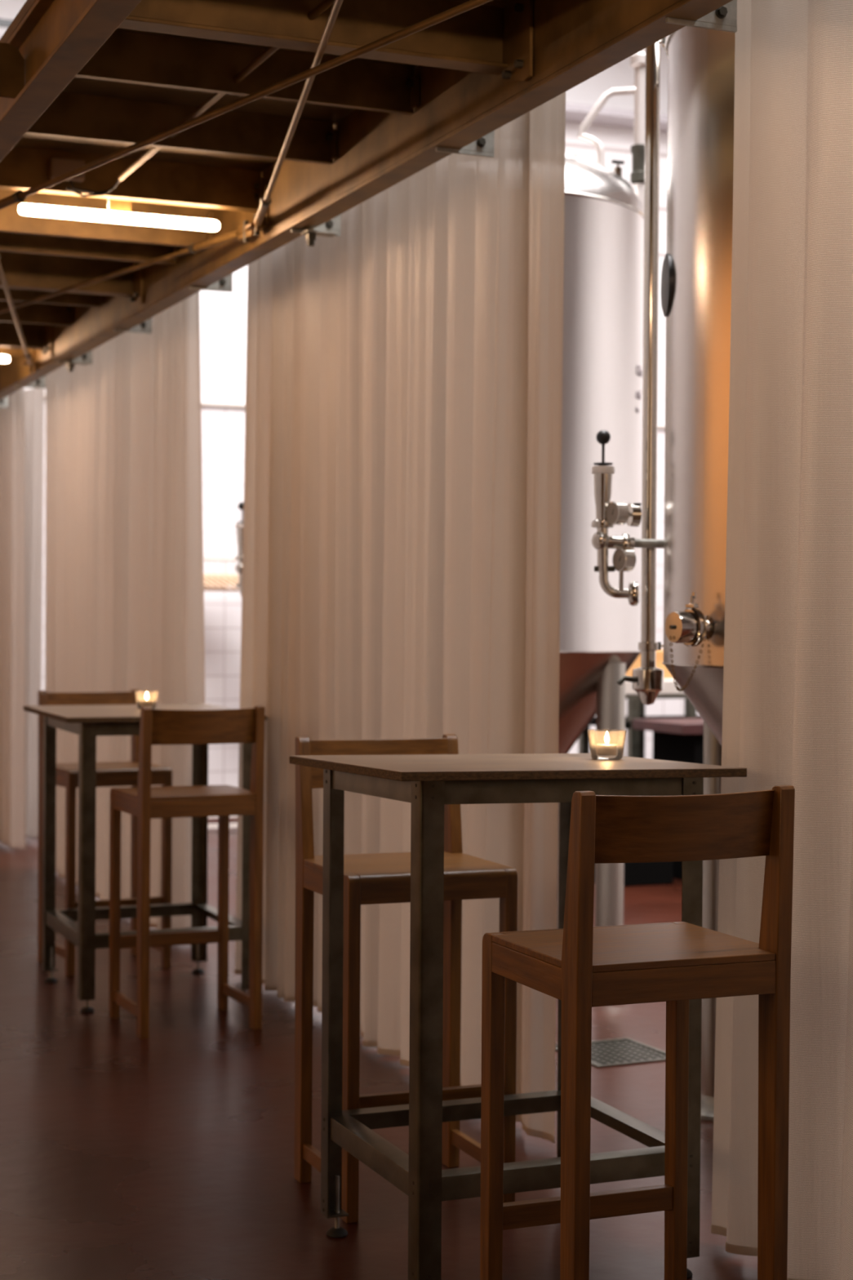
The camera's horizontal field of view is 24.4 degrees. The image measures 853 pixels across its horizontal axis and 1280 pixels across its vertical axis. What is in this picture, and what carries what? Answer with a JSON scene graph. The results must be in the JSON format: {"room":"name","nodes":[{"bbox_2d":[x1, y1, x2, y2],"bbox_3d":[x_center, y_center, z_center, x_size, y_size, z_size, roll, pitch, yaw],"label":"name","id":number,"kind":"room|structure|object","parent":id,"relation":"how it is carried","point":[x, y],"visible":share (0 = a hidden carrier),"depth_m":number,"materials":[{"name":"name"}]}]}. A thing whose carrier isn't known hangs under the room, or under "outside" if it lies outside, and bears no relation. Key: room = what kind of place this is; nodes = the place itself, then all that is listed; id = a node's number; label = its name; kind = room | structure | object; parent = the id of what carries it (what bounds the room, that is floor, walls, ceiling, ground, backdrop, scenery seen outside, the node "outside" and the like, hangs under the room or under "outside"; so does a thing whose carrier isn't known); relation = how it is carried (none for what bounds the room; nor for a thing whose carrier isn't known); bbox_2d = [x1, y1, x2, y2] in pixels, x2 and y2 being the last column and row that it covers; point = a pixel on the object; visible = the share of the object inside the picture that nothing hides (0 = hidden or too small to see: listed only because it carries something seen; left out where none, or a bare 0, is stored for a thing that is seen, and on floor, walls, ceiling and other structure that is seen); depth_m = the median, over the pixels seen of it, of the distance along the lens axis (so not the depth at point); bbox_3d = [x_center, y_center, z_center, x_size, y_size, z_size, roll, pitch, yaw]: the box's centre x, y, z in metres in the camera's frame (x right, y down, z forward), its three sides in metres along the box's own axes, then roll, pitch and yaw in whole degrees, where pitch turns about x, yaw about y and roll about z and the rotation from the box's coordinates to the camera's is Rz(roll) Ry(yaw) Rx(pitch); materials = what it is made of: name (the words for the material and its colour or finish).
{"room":"bar","nodes":[
{"label":"bar","id":0,"kind":"room"},
{"bbox_2d":[0,0,509,172],"bbox_3d":[-0.933,-1.508,6.057,1.102,0.029,13.930,0,1,-23],"label":"deck","id":1,"kind":"object","parent":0,"point":[82,86],"visible":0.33,"depth_m":5.50,"materials":[{"name":"brown wood"}]},
{"bbox_2d":[0,355,9,362],"bbox_3d":[-2.314,-1.436,9.417,0.635,0.190,0.050,0,1,-23],"label":"lamp","id":2,"kind":"object","parent":1,"relation":"hanging from","point":[3,358],"visible":1,"depth_m":9.51,"materials":[{"name":"white plastic"}]},
{"bbox_2d":[0,347,24,355],"bbox_3d":[-2.451,-1.476,9.633,0.961,0.118,0.069,0,1,-23],"label":"joist","id":3,"kind":"object","parent":1,"relation":"attached to","point":[3,351],"visible":0.22,"depth_m":9.80,"materials":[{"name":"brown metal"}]},
{"bbox_2d":[0,321,52,356],"bbox_3d":[-2.219,-1.425,9.077,0.961,0.205,0.183,0,1,-23],"label":"joist","id":4,"kind":"object","parent":1,"relation":"attached to","point":[37,336],"visible":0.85,"depth_m":9.26,"materials":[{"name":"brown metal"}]},
{"bbox_2d":[0,300,74,325],"bbox_3d":[-2.024,-1.464,8.609,0.961,0.118,0.069,0,1,-23],"label":"joist","id":5,"kind":"object","parent":1,"relation":"attached to","point":[34,313],"visible":0.8,"depth_m":8.74,"materials":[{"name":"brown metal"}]},
{"bbox_2d":[0,288,104,306],"bbox_3d":[-1.800,-1.457,8.074,0.961,0.118,0.069,0,1,-23],"label":"joist","id":6,"kind":"object","parent":1,"relation":"attached to","point":[17,295],"visible":0.24,"depth_m":8.19,"materials":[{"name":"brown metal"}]},
{"bbox_2d":[0,251,143,304],"bbox_3d":[-1.576,-1.407,7.536,0.961,0.205,0.183,0,1,-23],"label":"joist","id":7,"kind":"object","parent":1,"relation":"attached to","point":[22,271],"visible":0.88,"depth_m":7.66,"materials":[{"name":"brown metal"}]},
{"bbox_2d":[0,231,179,265],"bbox_3d":[-1.353,-1.438,7.003,0.961,0.130,0.069,0,1,-23],"label":"joist","id":8,"kind":"object","parent":1,"relation":"attached to","point":[9,242],"visible":0.34,"depth_m":7.06,"materials":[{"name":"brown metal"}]},
{"bbox_2d":[0,189,213,248],"bbox_3d":[-1.188,-1.426,6.607,0.961,0.145,0.069,0,1,-23],"label":"joist","id":9,"kind":"object","parent":1,"relation":"attached to","point":[11,220],"visible":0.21,"depth_m":6.64,"materials":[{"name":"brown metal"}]},
{"bbox_2d":[18,199,219,231],"bbox_3d":[-0.958,-1.397,6.169,0.635,0.190,0.050,0,1,-23],"label":"lamp","id":10,"kind":"object","parent":1,"relation":"hanging from","point":[119,211],"visible":0.86,"depth_m":6.16,"materials":[{"name":"white plastic"}]},
{"bbox_2d":[0,146,264,212],"bbox_3d":[-0.971,-1.431,6.088,0.961,0.123,0.085,0,1,-23],"label":"joist","id":11,"kind":"object","parent":1,"relation":"attached to","point":[23,169],"visible":0.77,"depth_m":6.13,"materials":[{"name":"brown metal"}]},
{"bbox_2d":[48,156,111,193],"bbox_3d":[-1.055,-1.416,6.025,0.193,0.097,0.035,0,1,-23],"label":"junction box","id":12,"kind":"object","parent":11,"relation":"attached to","point":[58,166],"visible":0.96,"depth_m":5.99,"materials":[{"name":"brown"}]},
{"bbox_2d":[25,92,337,164],"bbox_3d":[-0.710,-1.426,5.462,0.961,0.118,0.069,0,1,-23],"label":"joist","id":13,"kind":"object","parent":1,"relation":"attached to","point":[70,115],"visible":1,"depth_m":5.48,"materials":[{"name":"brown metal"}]},
{"bbox_2d":[75,30,419,115],"bbox_3d":[-0.475,-1.419,4.899,0.961,0.118,0.069,0,1,-23],"label":"joist","id":14,"kind":"object","parent":1,"relation":"attached to","point":[129,57],"visible":0.8,"depth_m":4.91,"materials":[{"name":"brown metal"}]},
{"bbox_2d":[118,0,533,81],"bbox_3d":[-0.239,-1.369,4.334,0.961,0.205,0.183,0,1,-23],"label":"joist","id":15,"kind":"object","parent":1,"relation":"attached to","point":[495,37],"visible":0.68,"depth_m":4.44,"materials":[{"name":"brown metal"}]},
{"bbox_2d":[66,0,334,196],"bbox_3d":[-0.486,-1.372,4.757,0.165,0.068,2.784,0,1,-23],"label":"cable conduit","id":16,"kind":"object","parent":15,"relation":"attached to","point":[324,5],"visible":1,"depth_m":5.08,"materials":[{"name":"metal"}]},
{"bbox_2d":[0,0,733,399],"bbox_3d":[-0.474,-1.376,6.250,0.075,0.230,13.930,0,1,-23],"label":"beam","id":17,"kind":"structure","parent":1,"relation":"attached to","point":[575,41],"depth_m":5.26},
{"bbox_2d":[0,395,8,407],"bbox_3d":[-2.424,-1.407,11.059,0.160,0.200,0.019,0,1,-23],"label":"curtain bracket","id":18,"kind":"object","parent":17,"relation":"attached to","point":[4,402],"visible":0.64,"depth_m":11.08,"materials":[{"name":"grey metal"}]},
{"bbox_2d":[0,256,33,372],"bbox_3d":[-1.654,-1.311,7.909,0.033,0.068,3.342,0,1,-9],"label":"rod","id":19,"kind":"object","parent":17,"relation":"attached to","point":[27,354],"visible":1,"depth_m":8.04,"materials":[{"name":"metal"}]},
{"bbox_2d":[20,349,35,364],"bbox_3d":[-1.942,-1.409,9.598,0.055,0.134,0.100,0,1,-23],"label":"bracing lug","id":20,"kind":"object","parent":17,"relation":"attached to","point":[32,352],"visible":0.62,"depth_m":9.57,"materials":[{"name":"metal"}]},
{"bbox_2d":[13,375,45,388],"bbox_3d":[-2.035,-1.396,10.127,0.160,0.200,0.019,0,1,-23],"label":"curtain bracket","id":21,"kind":"object","parent":17,"relation":"attached to","point":[40,383],"visible":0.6,"depth_m":10.14,"materials":[{"name":"grey metal"}]},
{"bbox_2d":[57,350,92,372],"bbox_3d":[-1.620,-1.363,9.132,0.160,0.244,0.068,0,1,-23],"label":"curtain bracket","id":22,"kind":"object","parent":17,"relation":"attached to","point":[86,358],"visible":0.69,"depth_m":9.15,"materials":[{"name":"grey metal"}]},
{"bbox_2d":[0,220,253,313],"bbox_3d":[-1.694,-1.333,7.952,0.033,0.068,4.024,0,1,-34],"label":"rod","id":23,"kind":"object","parent":17,"relation":"attached to","point":[241,233],"visible":0.94,"depth_m":6.78,"materials":[{"name":"metal"}]},
{"bbox_2d":[113,317,151,333],"bbox_3d":[-1.212,-1.373,8.155,0.160,0.200,0.019,0,1,-23],"label":"curtain bracket","id":24,"kind":"object","parent":17,"relation":"attached to","point":[145,326],"visible":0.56,"depth_m":8.17,"materials":[{"name":"grey metal"}]},
{"bbox_2d":[189,273,232,292],"bbox_3d":[-0.775,-1.361,7.108,0.160,0.200,0.019,0,1,-23],"label":"curtain bracket","id":25,"kind":"object","parent":17,"relation":"attached to","point":[225,285],"visible":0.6,"depth_m":7.12,"materials":[{"name":"grey metal"}]},
{"bbox_2d":[244,183,269,231],"bbox_3d":[-0.540,-1.369,6.239,0.055,0.134,0.100,0,1,-23],"label":"bracing lug","id":26,"kind":"object","parent":17,"relation":"attached to","point":[266,220],"visible":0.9,"depth_m":6.22,"materials":[{"name":"metal"}]},
{"bbox_2d":[253,0,343,235],"bbox_3d":[-0.246,-1.292,4.407,0.033,0.068,3.765,0,1,-9],"label":"rod","id":27,"kind":"object","parent":26,"relation":"attached to","point":[265,201],"visible":1,"depth_m":4.86,"materials":[{"name":"metal"}]},
{"bbox_2d":[290,214,341,246],"bbox_3d":[-0.328,-1.326,6.037,0.160,0.244,0.068,0,1,-23],"label":"curtain bracket","id":28,"kind":"object","parent":17,"relation":"attached to","point":[331,228],"visible":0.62,"depth_m":6.04,"materials":[{"name":"grey metal"}]},
{"bbox_2d":[435,130,494,157],"bbox_3d":[0.101,-1.336,5.010,0.160,0.200,0.019,0,1,-23],"label":"curtain bracket","id":29,"kind":"object","parent":17,"relation":"attached to","point":[484,146],"visible":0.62,"depth_m":5.02,"materials":[{"name":"grey metal"}]},
{"bbox_2d":[476,137,485,146],"bbox_3d":[0.139,-1.270,5.027,0.025,0.025,0.002,0,1,-23],"label":"washer","id":30,"kind":"object","parent":29,"relation":"in","point":[481,142],"depth_m":5.02,"materials":[{"name":"grey metal"}]},
{"bbox_2d":[665,0,737,32],"bbox_3d":[0.552,-1.323,3.930,0.160,0.200,0.019,0,1,-23],"label":"curtain bracket","id":31,"kind":"object","parent":17,"relation":"attached to","point":[724,18],"visible":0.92,"depth_m":3.94,"materials":[{"name":"grey metal"}]},
{"bbox_2d":[715,6,726,18],"bbox_3d":[0.590,-1.257,3.947,0.025,0.025,0.002,0,1,-23],"label":"washer","id":32,"kind":"object","parent":31,"relation":"in","point":[721,12],"depth_m":3.94,"materials":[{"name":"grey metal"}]},
{"bbox_3d":[0.419,-1.351,2.756,0.961,0.205,0.183,0,1,-23],"label":"joist","id":33,"kind":"object","parent":17,"relation":"attached to","visible":0},
{"bbox_2d":[0,0,493,209],"bbox_3d":[-0.294,-1.270,4.463,0.033,0.068,3.891,0,1,-35],"label":"rod","id":34,"kind":"object","parent":33,"relation":"attached to","point":[19,196],"visible":1,"depth_m":4.59,"materials":[{"name":"metal"}]},
{"bbox_2d":[0,0,699,787],"bbox_3d":[-2.697,-1.782,12.961,12.200,6.000,0.162,0,1,-23],"label":"wall","id":35,"kind":"structure","parent":0,"point":[223,428],"depth_m":13.46,"materials":[{"name":"white paint"}]},
{"bbox_2d":[0,0,141,161],"bbox_3d":[-1.523,-1.379,5.812,0.260,0.230,13.930,0,1,-23],"label":"beam","id":36,"kind":"structure","parent":35,"relation":"attached to","point":[55,40],"depth_m":4.53,"materials":[{"name":"brown wood"}]},
{"bbox_2d":[204,556,238,561],"bbox_3d":[-1.413,-0.541,13.251,1.300,0.027,0.342,0,1,-23],"label":"rail","id":37,"kind":"object","parent":35,"relation":"attached to","point":[206,558],"visible":0.12,"depth_m":13.09,"materials":[{"name":"beige plastic"}]},
{"bbox_2d":[203,581,210,590],"bbox_3d":[-1.606,-0.443,13.001,0.434,0.232,0.022,1,1,27],"label":"hanger","id":38,"kind":"object","parent":37,"relation":"hanging from","point":[206,584],"visible":0.17,"depth_m":12.91,"materials":[{"name":"beige plastic"}]},
{"bbox_2d":[203,577,217,590],"bbox_3d":[-1.566,-0.443,13.017,0.434,0.232,0.022,1,1,28],"label":"hanger","id":39,"kind":"object","parent":37,"relation":"hanging from","point":[214,587],"visible":0.16,"depth_m":12.93,"materials":[{"name":"beige plastic"}]},
{"bbox_2d":[203,574,222,590],"bbox_3d":[-1.526,-0.443,13.034,0.434,0.232,0.022,1,1,29],"label":"hanger","id":40,"kind":"object","parent":37,"relation":"hanging from","point":[220,587],"visible":0.2,"depth_m":12.95,"materials":[{"name":"beige plastic"}]},
{"bbox_2d":[203,556,229,591],"bbox_3d":[-1.487,-0.442,13.050,0.434,0.232,0.022,1,1,27],"label":"hanger","id":41,"kind":"object","parent":37,"relation":"hanging from","point":[212,577],"visible":0.42,"depth_m":12.98,"materials":[{"name":"beige plastic"}]},
{"bbox_2d":[204,555,238,587],"bbox_3d":[-1.328,-0.442,13.117,0.434,0.232,0.022,1,1,28],"label":"hanger","id":42,"kind":"object","parent":37,"relation":"hanging from","point":[233,575],"visible":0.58,"depth_m":13.11,"materials":[{"name":"beige plastic"}]},
{"bbox_2d":[206,555,236,591],"bbox_3d":[-1.447,-0.442,13.067,0.434,0.232,0.022,1,1,25],"label":"hanger","id":43,"kind":"object","parent":37,"relation":"hanging from","point":[218,577],"visible":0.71,"depth_m":13.01,"materials":[{"name":"beige plastic"}]},
{"bbox_2d":[205,556,238,587],"bbox_3d":[-1.288,-0.442,13.133,0.434,0.232,0.022,1,1,27],"label":"hanger","id":44,"kind":"object","parent":37,"relation":"hanging from","point":[233,557],"visible":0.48,"depth_m":13.13,"materials":[{"name":"beige plastic"}]},
{"bbox_2d":[212,555,239,591],"bbox_3d":[-1.407,-0.442,13.084,0.434,0.232,0.022,1,1,26],"label":"hanger","id":45,"kind":"object","parent":37,"relation":"hanging from","point":[224,577],"visible":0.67,"depth_m":13.03,"materials":[{"name":"beige plastic"}]},
{"bbox_2d":[217,555,239,591],"bbox_3d":[-1.368,-0.442,13.100,0.434,0.232,0.022,1,1,26],"label":"hanger","id":46,"kind":"object","parent":37,"relation":"hanging from","point":[232,578],"visible":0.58,"depth_m":13.06,"materials":[{"name":"beige plastic"}]},
{"bbox_2d":[0,34,667,133],"bbox_3d":[-0.475,-3.818,13.621,7.600,0.050,0.288,0,1,-23],"label":"trim","id":47,"kind":"structure","parent":35,"relation":"attached to","point":[575,113],"depth_m":14.29,"materials":[{"name":"grey"}]},
{"bbox_2d":[44,394,665,428],"bbox_3d":[-2.666,-1.606,12.886,12.200,0.020,0.030,0,1,-23],"label":"trim","id":48,"kind":"structure","parent":35,"relation":"attached to","point":[202,403],"depth_m":13.42,"materials":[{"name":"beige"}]},
{"bbox_2d":[564,142,666,157],"bbox_3d":[-0.530,-3.625,13.752,7.600,0.024,0.012,0,1,-23],"label":"trim","id":49,"kind":"structure","parent":35,"relation":"attached to","point":[571,144],"depth_m":14.52,"materials":[{"name":"grey"}]},
{"bbox_2d":[658,252,666,256],"bbox_3d":[-0.535,-2.885,13.759,7.600,0.024,0.012,0,1,-23],"label":"trim","id":50,"kind":"structure","parent":35,"relation":"attached to","point":[660,254],"depth_m":14.71,"materials":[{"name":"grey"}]},
{"bbox_2d":[659,206,666,210],"bbox_3d":[-0.533,-3.225,13.756,7.600,0.024,0.012,0,1,-23],"label":"trim","id":51,"kind":"structure","parent":35,"relation":"attached to","point":[661,208],"depth_m":14.71,"materials":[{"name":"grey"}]},
{"bbox_3d":[-0.653,-1.504,7.258,0.040,0.025,11.930,0,1,-23],"label":"rail","id":52,"kind":"object","parent":35,"relation":"attached to","visible":0},
{"bbox_2d":[0,387,25,848],"bbox_3d":[-2.618,-0.171,12.002,0.105,2.750,1.330,0,1,-23],"label":"sheer curtain","id":53,"kind":"object","parent":52,"relation":"hanging from","point":[12,553],"visible":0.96,"depth_m":11.46,"materials":[{"name":"beige fabric"}]},
{"bbox_2d":[24,387,44,839],"bbox_3d":[-2.482,-0.174,12.183,0.074,2.745,0.800,0,1,-23],"label":"sheer curtain","id":54,"kind":"object","parent":52,"relation":"hanging from","point":[34,397],"visible":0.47,"depth_m":11.93,"materials":[{"name":"beige fabric"}]},
{"bbox_2d":[44,291,208,945],"bbox_3d":[-1.498,-0.140,9.365,0.133,2.750,2.880,0,1,-23],"label":"sheer curtain","id":55,"kind":"object","parent":52,"relation":"hanging from","point":[124,584],"visible":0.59,"depth_m":9.05,"materials":[{"name":"beige fabric"}]},
{"bbox_2d":[234,111,529,1122],"bbox_3d":[-0.221,-0.101,6.366,0.148,2.756,2.440,0,1,-23],"label":"sheer curtain","id":56,"kind":"object","parent":52,"relation":"hanging from","point":[384,553],"visible":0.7,"depth_m":6.08,"materials":[{"name":"beige fabric"}]},
{"bbox_2d":[518,91,565,1143],"bbox_3d":[0.281,-0.088,5.159,0.056,2.754,0.265,0,1,-23],"label":"sheer curtain","id":57,"kind":"object","parent":52,"relation":"hanging from","point":[548,120],"visible":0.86,"depth_m":5.09,"materials":[{"name":"beige fabric"}]},
{"bbox_2d":[711,0,852,1279],"bbox_3d":[1.022,-0.068,3.309,0.136,2.750,2.119,0,1,-21],"label":"sheer curtain","id":58,"kind":"object","parent":52,"relation":"hanging from","point":[788,704],"visible":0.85,"depth_m":4.02,"materials":[{"name":"beige fabric"}]},
{"bbox_2d":[0,818,757,1279],"bbox_3d":[0.574,1.372,5.105,12.200,0.120,16.950,0,1,-23],"label":"floor","id":59,"kind":"structure","parent":0,"point":[169,1154],"depth_m":5.15,"materials":[{"name":"red concrete"}]},
{"bbox_2d":[37,688,172,977],"bbox_3d":[-1.268,0.739,7.743,0.416,1.074,0.409,0,1,-28],"label":"bar stool","id":60,"kind":"object","parent":59,"relation":"on","point":[108,774],"visible":0.68,"depth_m":7.66,"materials":[{"name":"brown wood"}]},
{"bbox_2d":[23,703,266,1013],"bbox_3d":[-1.038,0.766,7.171,0.712,1.032,0.755,0,1,-23],"label":"bar table","id":61,"kind":"object","parent":59,"relation":"on","point":[89,722],"visible":0.74,"depth_m":7.01,"materials":[{"name":"wood"}]},
{"bbox_2d":[135,690,158,708],"bbox_3d":[-1.031,0.221,7.263,0.086,0.064,0.086,0,1,-23],"label":"tealight holder","id":62,"kind":"object","parent":61,"relation":"on","point":[140,702],"visible":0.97,"depth_m":7.25,"materials":[{"name":"clear glass"}]},
{"bbox_2d":[108,705,265,1039],"bbox_3d":[-0.807,0.752,6.619,0.416,1.074,0.409,0,1,-24],"label":"bar stool","id":63,"kind":"object","parent":59,"relation":"on","point":[144,802],"visible":1,"depth_m":6.52,"materials":[{"name":"brown wood"}]},
{"bbox_2d":[208,815,237,828],"bbox_3d":[-1.350,1.204,13.024,1.350,0.045,0.660,0,1,-23],"label":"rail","id":64,"kind":"object","parent":59,"relation":"on","point":[235,824],"visible":0.11,"depth_m":12.71,"materials":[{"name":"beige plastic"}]},
{"bbox_2d":[293,733,517,1223],"bbox_3d":[-0.057,0.774,4.694,0.416,1.074,0.409,0,1,-22],"label":"bar stool","id":65,"kind":"object","parent":59,"relation":"on","point":[372,878],"visible":0.71,"depth_m":4.74,"materials":[{"name":"brown wood"}]},
{"bbox_2d":[288,753,746,1279],"bbox_3d":[0.172,0.782,4.204,0.761,1.070,0.673,0,1,-22],"label":"bar table","id":66,"kind":"object","parent":59,"relation":"on","point":[429,782],"visible":0.65,"depth_m":4.02,"materials":[{"name":"wood"}]},
{"bbox_2d":[587,728,626,759],"bbox_3d":[0.398,0.231,4.352,0.086,0.064,0.086,0,1,-23],"label":"tealight holder","id":67,"kind":"object","parent":66,"relation":"on","point":[603,749],"visible":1,"depth_m":4.33,"materials":[{"name":"clear glass"}]},
{"bbox_2d":[556,151,644,928],"bbox_3d":[0.209,-0.297,7.398,1.216,3.170,1.216,0,1,-30],"label":"tank","id":68,"kind":"object","parent":59,"relation":"on","point":[602,358],"visible":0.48,"depth_m":6.97,"materials":[{"name":"silver metal"}]},
{"bbox_2d":[577,86,635,166],"bbox_3d":[0.670,-1.844,7.300,0.224,0.412,0.031,0,1,-1],"label":"pipe","id":69,"kind":"object","parent":68,"relation":"on","point":[610,93],"visible":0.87,"depth_m":7.29,"materials":[{"name":"grey metal"}]},
{"bbox_2d":[611,160,624,177],"bbox_3d":[0.709,-1.717,7.300,0.050,0.118,0.032,0,1,-23],"label":"valve","id":70,"kind":"object","parent":68,"relation":"on","point":[618,171],"visible":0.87,"depth_m":7.29,"materials":[{"name":"silver metal"}]},
{"bbox_2d":[630,48,645,209],"bbox_3d":[0.766,-1.857,7.291,0.128,2.300,0.076,0,1,-23],"label":"riser pipe","id":71,"kind":"object","parent":68,"relation":"attached to","point":[637,60],"visible":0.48,"depth_m":7.28,"materials":[{"name":"grey metal"}]},
{"bbox_2d":[555,1037,665,1067],"bbox_3d":[0.589,1.299,6.211,0.300,0.006,0.320,0,1,-26],"label":"floor drain","id":72,"kind":"object","parent":59,"relation":"on","point":[624,1051],"visible":0.64,"depth_m":6.20,"materials":[{"name":"metal"}]},
{"bbox_2d":[594,862,673,886],"bbox_3d":[1.054,1.057,10.341,0.360,0.420,0.350,0,1,-23],"label":"crate","id":73,"kind":"object","parent":59,"relation":"on","point":[652,873],"visible":0.24,"depth_m":10.19,"materials":[{"name":"black"}]},
{"bbox_2d":[480,785,795,1279],"bbox_3d":[0.370,0.788,3.536,0.416,1.074,0.409,0,1,-22],"label":"bar stool","id":74,"kind":"object","parent":59,"relation":"on","point":[584,966],"visible":1,"depth_m":3.43,"materials":[{"name":"brown wood"}]},
{"bbox_2d":[578,693,702,758],"bbox_3d":[1.825,0.782,11.716,1.800,0.955,0.700,0,1,-23],"label":"work table","id":75,"kind":"object","parent":59,"relation":"on","point":[635,708],"visible":0.09,"depth_m":11.18,"materials":[{"name":"metal"}]},
{"bbox_2d":[588,715,702,728],"bbox_3d":[1.827,0.480,11.714,1.800,0.040,0.600,0,1,-23],"label":"shelf","id":76,"kind":"object","parent":75,"relation":"attached to","point":[628,718],"depth_m":11.44,"materials":[{"name":"black wood"}]},
{"bbox_2d":[625,678,684,694],"bbox_3d":[1.817,0.265,11.675,1.850,0.079,0.660,0,1,-23],"label":"board","id":77,"kind":"object","parent":75,"relation":"on","point":[669,687],"visible":0.02,"depth_m":11.12,"materials":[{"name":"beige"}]},
{"bbox_2d":[625,649,673,678],"bbox_3d":[1.856,0.141,11.776,1.500,0.164,0.300,0,1,-23],"label":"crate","id":78,"kind":"object","parent":77,"relation":"on","point":[660,653],"visible":0.02,"depth_m":11.40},
{"bbox_2d":[632,718,703,879],"bbox_3d":[1.913,0.852,10.752,1.500,0.835,0.550,0,1,-23],"label":"counter","id":79,"kind":"object","parent":59,"relation":"on","point":[677,740],"depth_m":10.44,"materials":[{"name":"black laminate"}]},
{"bbox_2d":[632,718,703,734],"bbox_3d":[1.916,0.462,10.748,1.500,0.055,0.550,0,1,-23],"label":"countertop","id":80,"kind":"structure","parent":79,"relation":"on","point":[674,726],"depth_m":10.41,"materials":[{"name":"red laminate"}]},
{"bbox_2d":[661,26,735,1120],"bbox_3d":[1.213,-0.269,5.047,1.216,3.170,1.216,0,1,-30],"label":"tank","id":81,"kind":"object","parent":59,"relation":"on","point":[697,265],"visible":0.4,"depth_m":4.83,"materials":[{"name":"silver metal"}]},
{"bbox_2d":[591,430,664,605],"bbox_3d":[0.617,-0.327,5.308,0.346,0.472,0.110,0,1,-13],"label":"valve","id":82,"kind":"object","parent":81,"relation":"attached to","point":[608,513],"visible":0.99,"depth_m":5.28,"materials":[{"name":"silver metal"}]},
{"bbox_2d":[617,37,665,705],"bbox_3d":[0.639,-1.356,5.419,0.088,3.070,0.240,1,1,43],"label":"pipe","id":83,"kind":"object","parent":81,"relation":"attached to","point":[647,680],"visible":0.84,"depth_m":5.38,"materials":[{"name":"silver metal"}]},
{"bbox_2d":[665,592,714,691],"bbox_3d":[0.632,0.005,4.746,0.108,0.241,0.093,0,1,-28],"label":"port","id":84,"kind":"object","parent":81,"relation":"attached to","point":[690,627],"visible":1,"depth_m":4.72,"materials":[{"name":"silver metal"}]},
{"bbox_3d":[0.614,-4.748,5.050,12.200,0.120,16.950,0,1,-23],"label":"ceiling","id":85,"kind":"structure","parent":0,"visible":0},
{"bbox_2d":[0,18,13,27],"bbox_3d":[-2.750,-4.182,11.807,1.700,1.180,0.150,0,1,-23],"label":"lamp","id":86,"kind":"object","parent":85,"relation":"hanging from","point":[4,23],"visible":0.02,"depth_m":11.88,"materials":[{"name":"white plastic"}]},
{"bbox_3d":[-0.679,-1.397,8.931,0.217,3.070,0.145,0,1,-23],"label":"pipe","id":87,"kind":"object","parent":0,"visible":0},
{"bbox_2d":[235,501,244,596],"bbox_3d":[-0.680,-0.381,8.811,0.346,0.472,0.110,0,1,-13],"label":"valve","id":88,"kind":"object","parent":87,"relation":"attached to","point":[239,526],"visible":0.28,"depth_m":8.79,"materials":[{"name":"silver metal"}]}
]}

